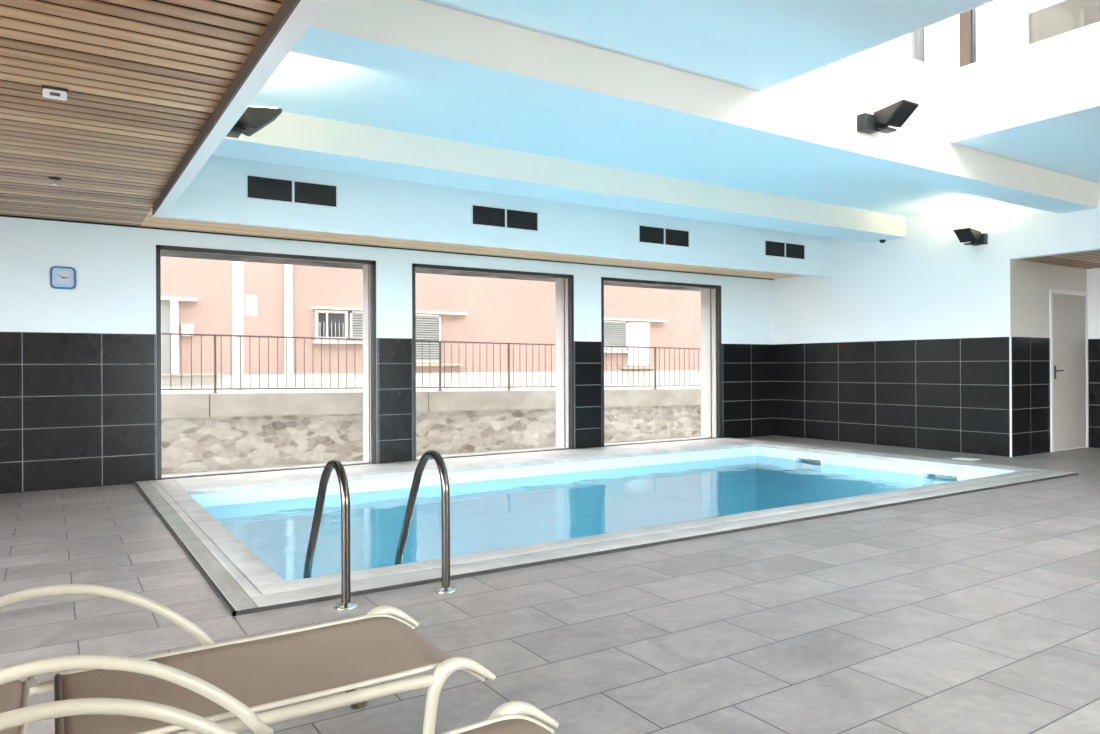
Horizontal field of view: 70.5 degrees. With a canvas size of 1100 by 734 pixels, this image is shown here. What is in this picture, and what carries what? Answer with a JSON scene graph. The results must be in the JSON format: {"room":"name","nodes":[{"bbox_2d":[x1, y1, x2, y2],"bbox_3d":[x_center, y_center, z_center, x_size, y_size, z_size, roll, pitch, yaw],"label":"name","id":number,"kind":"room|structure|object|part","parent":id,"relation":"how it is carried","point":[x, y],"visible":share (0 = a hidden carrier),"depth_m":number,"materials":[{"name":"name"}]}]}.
{"room":"indoor swimming pool","nodes":[
{"label":"indoor swimming pool","id":0,"kind":"room"},
{"bbox_2d":[0,217,773,493],"bbox_3d":[-1.272,-0.294,9.864,16.345,4.100,0.457,0,0,-33],"label":"wall","id":1,"kind":"structure","parent":0,"point":[78,392],"depth_m":7.73,"materials":[{"name":"white paint"}]},
{"bbox_2d":[50,266,75,288],"bbox_3d":[-4.640,-0.842,7.412,0.208,0.212,0.041,0,0,-33],"label":"wall clock","id":2,"kind":"object","parent":1,"relation":"attached to","point":[60,277],"visible":1,"depth_m":7.40,"materials":[{"name":"blue plastic"}]},
{"bbox_3d":[-5.872,0.431,6.636,4.508,1.491,0.008,0,0,-33],"label":"tile panel","id":3,"kind":"part","parent":1,"relation":"part of","materials":[{"name":"black tile"}]},
{"bbox_2d":[156,245,376,479],"bbox_3d":[-3.126,-0.034,8.673,2.311,2.396,0.451,0,0,-33],"label":"window","id":4,"kind":"structure","parent":1,"relation":"in","point":[368,266],"depth_m":9.04,"materials":[{"name":"clear glass"}]},
{"bbox_3d":[-1.841,0.413,9.232,0.443,1.491,0.008,0,0,-33],"label":"tile panel","id":5,"kind":"part","parent":1,"relation":"part of","materials":[{"name":"black tile"}]},
{"bbox_2d":[161,251,700,291],"bbox_3d":[-0.912,-1.691,10.397,9.114,0.910,0.777,0,0,-33],"label":"lintel","id":6,"kind":"object","parent":1,"relation":"attached to","point":[163,253],"visible":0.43,"depth_m":9.71,"materials":[{"name":"concrete"}]},
{"bbox_2d":[412,263,573,460],"bbox_3d":[-0.784,-0.044,10.181,2.357,2.396,0.451,0,0,-33],"label":"window","id":7,"kind":"structure","parent":1,"relation":"in","point":[564,283],"depth_m":10.67,"materials":[{"name":"clear glass"}]},
{"bbox_3d":[0.528,0.402,10.757,0.460,1.491,0.008,0,0,-33],"label":"tile panel","id":8,"kind":"part","parent":1,"relation":"part of","materials":[{"name":"black tile"}]},
{"bbox_2d":[601,277,721,446],"bbox_3d":[1.578,-0.055,11.703,2.324,2.396,0.451,0,0,-33],"label":"window","id":9,"kind":"structure","parent":1,"relation":"in","point":[711,359],"depth_m":12.25,"materials":[{"name":"clear glass"}]},
{"bbox_3d":[3.183,0.390,12.466,1.188,1.491,0.008,0,0,-33],"label":"tile panel","id":10,"kind":"part","parent":1,"relation":"part of","materials":[{"name":"black tile"}]},
{"bbox_2d":[0,0,802,279],"bbox_3d":[1.293,-1.437,3.907,13.616,0.058,12.362,0,0,-33],"label":"ceiling","id":11,"kind":"structure","parent":0,"point":[143,79],"depth_m":4.23,"materials":[{"name":"brown wood"}]},
{"bbox_2d":[48,176,60,185],"bbox_3d":[-3.676,-1.373,5.772,0.084,0.056,0.084,0,0,-33],"label":"sprinkler","id":12,"kind":"object","parent":11,"relation":"attached to","point":[54,179],"visible":1,"depth_m":5.76,"materials":[{"name":"white plastic"}]},
{"bbox_2d":[42,85,67,100],"bbox_3d":[-2.501,-1.374,3.930,0.110,0.057,0.081,0,0,-33],"label":"detector","id":13,"kind":"object","parent":11,"relation":"attached to","point":[50,92],"visible":1,"depth_m":3.90,"materials":[{"name":"white plastic"}]},
{"bbox_2d":[161,256,700,385],"bbox_3d":[-1.477,-1.993,26.292,50.600,6.300,6.800,0,0,-33],"label":"building","id":14,"kind":"structure","parent":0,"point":[196,294],"depth_m":21.36,"materials":[{"name":"pink paint"}]},
{"bbox_3d":[-9.088,-0.659,17.914,0.620,1.740,0.040,0,0,-33],"label":"doorway","id":15,"kind":"part","parent":14,"relation":"part of","materials":[{"name":"white paint"}]},
{"bbox_3d":[-8.733,-0.661,18.083,0.160,1.740,0.140,0,0,-33],"label":"door post","id":16,"kind":"part","parent":14,"relation":"part of","materials":[{"name":"white paint"}]},
{"bbox_3d":[-8.842,-1.570,18.015,1.250,0.080,0.140,0,0,-33],"label":"cornice","id":17,"kind":"part","parent":14,"relation":"part of","materials":[{"name":"white paint"}]},
{"bbox_3d":[-5.013,-0.627,20.479,2.450,0.080,0.140,0,0,-33],"label":"window sill","id":18,"kind":"part","parent":14,"relation":"part of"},
{"bbox_3d":[-5.017,-1.497,20.479,2.450,0.060,0.140,0,0,-33],"label":"cornice","id":19,"kind":"part","parent":14,"relation":"part of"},
{"bbox_2d":[350,311,362,338],"bbox_3d":[-4.838,-1.068,20.592,0.930,0.760,0.060,0,0,-33],"label":"shutter","id":20,"kind":"object","parent":14,"relation":"hanging from","point":[356,317],"depth_m":20.43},
{"bbox_2d":[416,314,440,361],"bbox_3d":[-3.500,-0.769,21.453,1.050,1.330,0.060,0,0,-33],"label":"shutter","id":21,"kind":"object","parent":14,"relation":"hanging from","point":[428,326],"depth_m":21.53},
{"bbox_3d":[-3.287,-0.045,21.588,1.850,0.080,0.140,0,0,-33],"label":"window sill","id":22,"kind":"part","parent":14,"relation":"part of","materials":[{"name":"beige stone"}]},
{"bbox_3d":[-3.221,-1.486,21.634,2.020,0.060,0.140,0,0,-33],"label":"cornice","id":23,"kind":"part","parent":14,"relation":"part of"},
{"bbox_2d":[604,320,627,349],"bbox_3d":[1.867,-0.998,24.910,1.520,0.920,0.060,0,0,-33],"label":"shutter","id":24,"kind":"object","parent":14,"relation":"hanging from","point":[615,331],"depth_m":25.08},
{"bbox_3d":[1.861,-0.478,24.904,1.700,0.080,0.140,0,0,-33],"label":"window sill","id":25,"kind":"part","parent":14,"relation":"part of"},
{"bbox_3d":[2.508,-1.516,25.324,3.250,0.070,0.140,0,0,-33],"label":"cornice","id":26,"kind":"part","parent":14,"relation":"part of","materials":[{"name":"white paint"}]},
{"bbox_3d":[2.909,-0.738,25.622,0.920,1.450,0.070,0,0,-33],"label":"white door","id":27,"kind":"part","parent":14,"relation":"part of","materials":[{"name":"white wood"}]},
{"bbox_2d":[0,435,1099,733],"bbox_3d":[2.366,1.264,4.412,15.945,0.250,12.663,0,0,-33],"label":"floor","id":28,"kind":"structure","parent":0,"point":[978,612],"depth_m":3.56,"materials":[{"name":"tile"}]},
{"bbox_2d":[0,584,495,733],"bbox_3d":[-1.068,0.775,2.031,1.797,0.760,0.687,0,0,-33],"label":"sun lounger","id":29,"kind":"object","parent":28,"relation":"on","point":[241,678],"visible":0.98,"depth_m":2.15,"materials":[{"name":"beige fabric"}]},
{"bbox_3d":[-1.537,0.635,1.730,0.657,0.475,0.554,0,0,-33],"label":"backrest frame","id":30,"kind":"part","parent":29,"relation":"part of","materials":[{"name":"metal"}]},
{"bbox_3d":[-1.296,0.884,2.212,1.610,0.037,0.046,0,0,-33],"label":"rail","id":31,"kind":"part","parent":29,"relation":"part of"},
{"bbox_3d":[-1.445,0.773,2.152,1.036,0.305,0.077,0,0,-33],"label":"armrest","id":32,"kind":"part","parent":29,"relation":"part of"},
{"bbox_3d":[-1.115,0.772,1.638,1.036,0.305,0.077,0,0,-33],"label":"armrest","id":33,"kind":"part","parent":29,"relation":"part of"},
{"bbox_3d":[-0.917,0.886,2.440,1.053,0.085,0.015,0,0,-33],"label":"sling rail","id":34,"kind":"part","parent":29,"relation":"part of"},
{"bbox_3d":[-0.997,0.882,1.749,1.610,0.037,0.046,0,0,-33],"label":"rail","id":35,"kind":"part","parent":29,"relation":"part of","materials":[{"name":"beige metal"}]},
{"bbox_3d":[-0.634,0.884,1.999,1.053,0.085,0.015,0,0,-33],"label":"sling rail","id":36,"kind":"part","parent":29,"relation":"part of","materials":[{"name":"beige metal"}]},
{"bbox_3d":[-0.568,0.981,2.692,0.241,0.307,0.042,0,0,-33],"label":"leg","id":37,"kind":"part","parent":29,"relation":"part of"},
{"bbox_3d":[-0.259,0.979,2.213,0.241,0.307,0.042,0,0,-33],"label":"leg","id":38,"kind":"part","parent":29,"relation":"part of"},
{"bbox_2d":[0,698,558,733],"bbox_3d":[-0.584,0.773,1.257,1.797,0.760,0.687,0,0,-33],"label":"sun lounger","id":39,"kind":"object","parent":28,"relation":"on","point":[512,717],"visible":1,"depth_m":1.53,"materials":[{"name":"metal"}]},
{"bbox_3d":[-0.961,0.771,1.378,1.036,0.305,0.077,0,0,-33],"label":"armrest","id":40,"kind":"part","parent":39,"relation":"part of","materials":[{"name":"beige metal"}]},
{"bbox_3d":[-0.433,0.883,1.666,1.053,0.085,0.015,0,0,-33],"label":"sling rail","id":41,"kind":"part","parent":39,"relation":"part of","materials":[{"name":"beige metal"}]},
{"bbox_3d":[-0.083,0.978,1.918,0.241,0.307,0.042,0,0,-33],"label":"leg","id":42,"kind":"part","parent":39,"relation":"part of","materials":[{"name":"beige metal"}]},
{"bbox_2d":[303,459,357,610],"bbox_3d":[-1.157,1.098,4.010,0.116,1.269,0.774,0,0,-33],"label":"pool handrail","id":43,"kind":"object","parent":28,"relation":"attached to","point":[346,603],"visible":0.78,"depth_m":3.74,"materials":[{"name":"silver metal"}]},
{"bbox_2d":[394,450,456,593],"bbox_3d":[-0.708,1.087,4.266,0.116,1.287,0.757,0,0,-33],"label":"pool handrail","id":44,"kind":"object","parent":28,"relation":"attached to","point":[445,588],"visible":0.78,"depth_m":4.01,"materials":[{"name":"silver metal"}]},
{"bbox_2d":[190,447,1000,580],"bbox_3d":[0.927,1.861,7.781,8.270,1.370,4.050,0,0,-33],"label":"basin","id":45,"kind":"object","parent":28,"relation":"in","point":[275,524],"visible":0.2,"depth_m":9.02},
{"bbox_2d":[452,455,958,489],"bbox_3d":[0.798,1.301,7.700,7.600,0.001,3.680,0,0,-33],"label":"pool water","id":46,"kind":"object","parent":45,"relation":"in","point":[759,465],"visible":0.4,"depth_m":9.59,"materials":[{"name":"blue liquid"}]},
{"bbox_2d":[793,456,822,470],"bbox_3d":[3.601,1.335,10.599,0.268,0.198,0.490,0,0,-33],"label":"skimmer","id":47,"kind":"object","parent":45,"relation":"attached to","point":[794,457],"visible":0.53,"depth_m":10.57,"materials":[{"name":"white plastic"}]},
{"bbox_3d":[3.496,1.335,10.531,0.018,0.198,0.490,0,0,-33],"label":"frame","id":48,"kind":"part","parent":47,"relation":"part of","materials":[{"name":"white plastic"}]},
{"bbox_2d":[920,471,960,485],"bbox_3d":[4.605,1.330,9.040,0.268,0.198,0.480,0,0,-33],"label":"skimmer","id":49,"kind":"object","parent":45,"relation":"attached to","point":[940,475],"visible":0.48,"depth_m":9.02,"materials":[{"name":"white plastic"}]},
{"bbox_2d":[134,437,1078,615],"bbox_3d":[0.671,1.187,7.910,8.267,0.120,4.942,0,0,-33],"label":"pool coping","id":50,"kind":"object","parent":28,"relation":"on","point":[245,584],"visible":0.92,"depth_m":5.74,"materials":[{"name":"stone"}]},
{"bbox_2d":[952,457,979,460],"bbox_3d":[5.043,1.122,9.429,0.200,0.010,0.240,0,0,-33],"label":"lid","id":51,"kind":"object","parent":28,"relation":"on","point":[959,458],"visible":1,"depth_m":9.42,"materials":[{"name":"white plastic"}]},
{"bbox_2d":[249,0,1099,216],"bbox_3d":[3.451,-2.218,4.678,9.151,0.295,11.320,0,0,-33],"label":"ceiling","id":52,"kind":"structure","parent":0,"point":[756,45],"depth_m":5.89,"materials":[{"name":"blue paint"}]},
{"bbox_2d":[152,0,328,217],"bbox_3d":[-0.434,-1.844,2.170,0.100,1.008,11.310,0,0,-33],"label":"bulkhead","id":53,"kind":"object","parent":52,"relation":"attached to","point":[293,18],"visible":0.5,"depth_m":3.74,"materials":[{"name":"white paint"}]},
{"bbox_2d":[226,106,281,137],"bbox_3d":[-1.948,-1.565,4.989,0.403,0.198,0.220,0,0,-33],"label":"uplight","id":54,"kind":"object","parent":53,"relation":"attached to","point":[253,119],"visible":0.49,"depth_m":4.94,"materials":[{"name":"black metal"}]},
{"bbox_2d":[164,155,831,276],"bbox_3d":[0.418,-1.848,9.391,9.151,1.008,0.090,0,0,-33],"label":"bulkhead","id":55,"kind":"object","parent":52,"relation":"attached to","point":[367,205],"visible":0.57,"depth_m":8.45,"materials":[{"name":"white paint"}]},
{"bbox_2d":[246,174,337,207],"bbox_3d":[-2.467,-1.677,7.473,0.860,0.228,0.012,0,0,-33],"label":"air vent","id":56,"kind":"object","parent":55,"relation":"attached to","point":[265,188],"visible":1,"depth_m":7.46,"materials":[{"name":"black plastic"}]},
{"bbox_2d":[248,176,291,201],"bbox_3d":[-2.648,-1.676,7.357,0.405,0.204,0.008,0,0,-33],"label":"grille","id":57,"kind":"object","parent":56,"relation":"attached to","point":[265,188],"depth_m":7.36,"materials":[{"name":"black metal"}]},
{"bbox_2d":[294,181,335,206],"bbox_3d":[-2.287,-1.678,7.590,0.405,0.204,0.008,0,0,-33],"label":"grille","id":58,"kind":"object","parent":56,"relation":"attached to","point":[305,192],"depth_m":7.59,"materials":[{"name":"black metal"}]},
{"bbox_2d":[471,204,538,231],"bbox_3d":[-0.496,-1.663,8.742,0.860,0.228,0.012,0,0,-33],"label":"air vent","id":59,"kind":"object","parent":55,"relation":"attached to","point":[481,215],"visible":1,"depth_m":8.73,"materials":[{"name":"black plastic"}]},
{"bbox_2d":[473,205,504,226],"bbox_3d":[-0.677,-1.662,8.626,0.405,0.204,0.008,0,0,-33],"label":"grille","id":60,"kind":"object","parent":59,"relation":"attached to","point":[489,216],"depth_m":8.63,"materials":[{"name":"black metal"}]},
{"bbox_2d":[507,209,537,230],"bbox_3d":[-0.316,-1.664,8.859,0.405,0.204,0.008,0,0,-33],"label":"grille","id":61,"kind":"object","parent":59,"relation":"attached to","point":[517,219],"depth_m":8.86,"materials":[{"name":"black metal"}]},
{"bbox_2d":[638,225,689,247],"bbox_3d":[1.475,-1.670,10.011,0.860,0.228,0.012,0,0,-33],"label":"air vent","id":62,"kind":"object","parent":55,"relation":"attached to","point":[647,234],"visible":1,"depth_m":10.00,"materials":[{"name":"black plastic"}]},
{"bbox_2d":[640,226,663,243],"bbox_3d":[1.294,-1.669,9.896,0.405,0.204,0.008,0,0,-33],"label":"grille","id":63,"kind":"object","parent":62,"relation":"attached to","point":[648,234],"depth_m":9.90,"materials":[{"name":"black metal"}]},
{"bbox_2d":[665,229,688,246],"bbox_3d":[1.655,-1.671,10.128,0.405,0.204,0.008,0,0,-33],"label":"grille","id":64,"kind":"object","parent":62,"relation":"attached to","point":[673,237],"depth_m":10.12,"materials":[{"name":"black metal"}]},
{"bbox_2d":[764,240,804,259],"bbox_3d":[3.403,-1.679,11.252,0.860,0.228,0.012,0,0,-33],"label":"air vent","id":65,"kind":"object","parent":55,"relation":"attached to","point":[771,248],"visible":1,"depth_m":11.24,"materials":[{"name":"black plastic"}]},
{"bbox_2d":[766,241,784,256],"bbox_3d":[3.222,-1.679,11.137,0.405,0.204,0.008,0,0,-33],"label":"grille","id":66,"kind":"object","parent":65,"relation":"attached to","point":[773,248],"depth_m":11.14,"materials":[{"name":"black metal"}]},
{"bbox_2d":[786,243,803,258],"bbox_3d":[3.582,-1.680,11.369,0.405,0.204,0.008,0,0,-33],"label":"grille","id":67,"kind":"object","parent":65,"relation":"attached to","point":[793,250],"depth_m":11.35,"materials":[{"name":"black metal"}]},
{"bbox_2d":[212,111,905,242],"bbox_3d":[0.943,-1.923,8.575,9.151,0.293,0.570,0,0,-33],"label":"ceiling beam","id":68,"kind":"structure","parent":52,"relation":"attached to","point":[292,139],"depth_m":7.62,"materials":[{"name":"white paint"}]},
{"bbox_2d":[879,238,886,242],"bbox_3d":[4.676,-1.764,10.938,0.104,0.065,0.104,0,0,-33],"label":"dome camera","id":69,"kind":"object","parent":68,"relation":"attached to","point":[882,240],"visible":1,"depth_m":10.90,"materials":[{"name":"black plastic"}]},
{"bbox_2d":[290,0,1096,213],"bbox_3d":[2.264,-1.927,6.524,9.151,0.297,0.390,0,0,-33],"label":"ceiling beam","id":70,"kind":"structure","parent":52,"relation":"attached to","point":[417,39],"depth_m":5.31,"materials":[{"name":"white paint"}]},
{"bbox_2d":[857,99,918,133],"bbox_3d":[2.792,-2.058,6.428,0.340,0.198,0.343,0,0,-33],"label":"uplight","id":71,"kind":"object","parent":70,"relation":"attached to","point":[896,114],"visible":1,"depth_m":6.42,"materials":[{"name":"black metal"}]},
{"bbox_2d":[758,0,1099,142],"bbox_3d":[4.603,-2.408,3.483,2.810,0.665,7.540,0,0,-33],"label":"wall","id":72,"kind":"structure","parent":52,"relation":"attached to","point":[1059,75],"depth_m":6.63,"materials":[{"name":"white paint"}]},
{"bbox_2d":[911,0,1099,70],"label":"window","id":73,"kind":"structure","parent":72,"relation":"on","point":[997,27],"depth_m":6.88,"materials":[{"name":"clear glass"}]},
{"bbox_3d":[3.329,-3.350,7.053,0.060,1.230,0.080,0,0,-33],"label":"post","id":74,"kind":"part","parent":73,"relation":"part of","materials":[{"name":"grey metal"}]},
{"bbox_3d":[3.371,-3.350,7.080,0.020,1.230,0.060,0,0,-33],"label":"post","id":75,"kind":"part","parent":73,"relation":"part of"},
{"bbox_3d":[3.564,-3.351,7.205,0.420,1.230,0.060,0,0,-33],"label":"corner panel","id":76,"kind":"part","parent":73,"relation":"part of","materials":[{"name":"white plastic"}]},
{"bbox_3d":[3.815,-3.352,7.138,0.070,1.230,0.085,0,0,-33],"label":"post","id":77,"kind":"part","parent":73,"relation":"part of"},
{"bbox_3d":[3.851,-3.352,7.083,0.050,1.230,0.020,0,0,-33],"label":"post","id":78,"kind":"part","parent":73,"relation":"part of","materials":[{"name":"grey metal"}]},
{"bbox_3d":[5.764,-3.361,4.108,0.006,1.230,7.050,0,0,-33],"label":"pane","id":79,"kind":"part","parent":73,"relation":"part of","materials":[{"name":"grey glass"}]},
{"bbox_2d":[773,182,1099,456],"bbox_3d":[8.037,-0.536,8.247,2.441,3.700,12.363,0,0,-33],"label":"wall","id":80,"kind":"structure","parent":0,"point":[925,338],"depth_m":10.48,"materials":[{"name":"white paint"}]},
{"bbox_3d":[4.695,0.383,11.208,0.008,1.491,3.745,0,0,-33],"label":"tile panel","id":81,"kind":"part","parent":80,"relation":"part of","materials":[{"name":"black tile"}]},
{"bbox_2d":[953,227,987,245],"bbox_3d":[5.340,-1.645,9.881,0.343,0.198,0.255,0,0,-33],"label":"uplight","id":82,"kind":"object","parent":80,"relation":"attached to","point":[968,234],"visible":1,"depth_m":9.84,"materials":[{"name":"black metal"}]},
{"bbox_3d":[6.123,0.377,9.905,0.982,1.491,0.008,0,0,-33],"label":"tile panel","id":83,"kind":"part","parent":80,"relation":"part of","materials":[{"name":"black tile"}]},
{"bbox_2d":[1049,289,1088,451],"bbox_3d":[6.989,0.051,10.425,1.040,2.135,0.072,0,0,-33],"label":"door","id":84,"kind":"structure","parent":80,"relation":"in","point":[1068,314],"depth_m":10.44,"materials":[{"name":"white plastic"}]},
{"bbox_3d":[6.697,0.080,10.228,0.145,0.180,0.057,0,0,-33],"label":"handle","id":85,"kind":"part","parent":84,"relation":"part of","materials":[{"name":"grey metal"}]},
{"bbox_2d":[1013,249,1099,268],"bbox_3d":[8.885,-1.368,6.569,2.027,0.048,8.618,0,0,-33],"label":"ceiling","id":86,"kind":"structure","parent":0,"point":[1085,259],"depth_m":9.71,"materials":[{"name":"brown wood"}]},
{"bbox_2d":[1087,267,1099,447],"bbox_3d":[9.864,-0.544,7.196,0.308,3.700,8.618,0,0,-33],"label":"wall","id":87,"kind":"structure","parent":0,"point":[1093,275],"depth_m":10.66,"materials":[{"name":"white paint"}]},
{"bbox_3d":[9.744,0.361,7.112,0.008,1.491,8.610,0,0,-33],"label":"tile panel","id":88,"kind":"part","parent":87,"relation":"part of","materials":[{"name":"black tile"}]},
{"label":"outside","id":89,"kind":"structure","parent":0,"visible":0},
{"bbox_2d":[161,384,700,417],"bbox_3d":[1.551,0.767,21.609,54.000,1.110,7.340,0,0,-33],"label":"ledge","id":90,"kind":"object","parent":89,"point":[247,402],"visible":0.34,"depth_m":14.86,"materials":[{"name":"concrete"}]},
{"bbox_2d":[232,261,256,390],"bbox_3d":[-5.808,-1.943,14.820,0.425,4.800,0.170,0,0,-33],"label":"pilaster","id":91,"kind":"object","parent":90,"relation":"on","point":[250,304],"visible":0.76,"depth_m":14.69,"materials":[{"name":"white paint"}]},
{"bbox_2d":[161,333,362,392],"bbox_3d":[-5.016,-0.035,13.422,4.300,1.036,0.080,0,0,-33],"label":"iron railing","id":92,"kind":"object","parent":90,"relation":"on","point":[170,334],"visible":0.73,"depth_m":13.35,"materials":[{"name":"brown metal"}]},
{"bbox_3d":[-5.612,-0.033,13.038,0.080,0.968,0.080,0,0,-33],"label":"post","id":93,"kind":"part","parent":92,"relation":"part of","materials":[{"name":"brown metal"}]},
{"bbox_3d":[-5.018,-0.513,13.422,4.300,0.079,0.040,0,0,-33],"label":"rail","id":94,"kind":"part","parent":92,"relation":"part of","materials":[{"name":"brown metal"}]},
{"bbox_3d":[-5.013,0.388,13.422,4.300,0.076,0.024,0,0,-33],"label":"rail","id":95,"kind":"part","parent":92,"relation":"part of","materials":[{"name":"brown metal"}]},
{"bbox_2d":[416,340,555,390],"bbox_3d":[-1.022,0.003,15.994,4.700,1.033,0.080,0,0,-33],"label":"iron railing","id":96,"kind":"object","parent":90,"relation":"on","point":[422,341],"visible":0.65,"depth_m":15.90,"materials":[{"name":"brown metal"}]},
{"bbox_3d":[-2.157,0.003,15.263,0.080,0.968,0.080,0,0,-33],"label":"post","id":97,"kind":"part","parent":96,"relation":"part of","materials":[{"name":"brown metal"}]},
{"bbox_3d":[-1.024,-0.472,15.994,4.700,0.084,0.040,0,0,-33],"label":"rail","id":98,"kind":"part","parent":96,"relation":"part of","materials":[{"name":"brown metal"}]},
{"bbox_3d":[-1.020,0.430,15.994,4.700,0.081,0.024,0,0,-33],"label":"rail","id":99,"kind":"part","parent":96,"relation":"part of","materials":[{"name":"brown metal"}]},
{"bbox_3d":[-0.853,0.016,16.102,0.080,0.968,0.080,0,0,-33],"label":"post","id":100,"kind":"part","parent":96,"relation":"part of","materials":[{"name":"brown metal"}]},
{"bbox_2d":[604,346,700,388],"bbox_3d":[3.435,0.048,18.863,5.800,1.045,0.080,0,0,-33],"label":"iron railing","id":101,"kind":"object","parent":90,"relation":"on","point":[633,347],"visible":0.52,"depth_m":18.24,"materials":[{"name":"brown metal"}]},
{"bbox_3d":[3.433,-0.425,18.863,5.800,0.098,0.040,0,0,-33],"label":"rail","id":102,"kind":"part","parent":101,"relation":"part of","materials":[{"name":"brown metal"}]},
{"bbox_3d":[3.437,0.476,18.863,5.800,0.094,0.024,0,0,-33],"label":"rail","id":103,"kind":"part","parent":101,"relation":"part of","materials":[{"name":"brown metal"}]},
{"bbox_3d":[2.468,0.051,18.240,0.080,0.968,0.080,0,0,-33],"label":"post","id":104,"kind":"part","parent":101,"relation":"part of","materials":[{"name":"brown metal"}]},
{"bbox_3d":[2.144,-2.420,4.545,16.345,0.120,13.110,0,0,-33],"label":"roof","id":105,"kind":"structure","parent":0,"visible":0},
{"bbox_2d":[879,15,958,69],"bbox_3d":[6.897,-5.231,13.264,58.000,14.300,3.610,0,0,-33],"label":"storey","id":106,"kind":"object","parent":105,"relation":"on","point":[902,45],"depth_m":9.99,"materials":[{"name":"white paint"}]},
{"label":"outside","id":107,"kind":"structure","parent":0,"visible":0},
{"bbox_2d":[162,436,700,475],"bbox_3d":[4.693,1.804,16.736,54.000,0.250,4.650,0,0,-33],"label":"ground","id":108,"kind":"structure","parent":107,"point":[691,436],"depth_m":14.02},
{"bbox_2d":[161,405,700,473],"bbox_3d":[3.313,1.255,18.876,54.000,1.360,0.440,0,0,-33],"label":"stone wall","id":109,"kind":"structure","parent":108,"relation":"on","point":[201,443],"depth_m":14.11,"materials":[{"name":"beige stone"}]}
]}

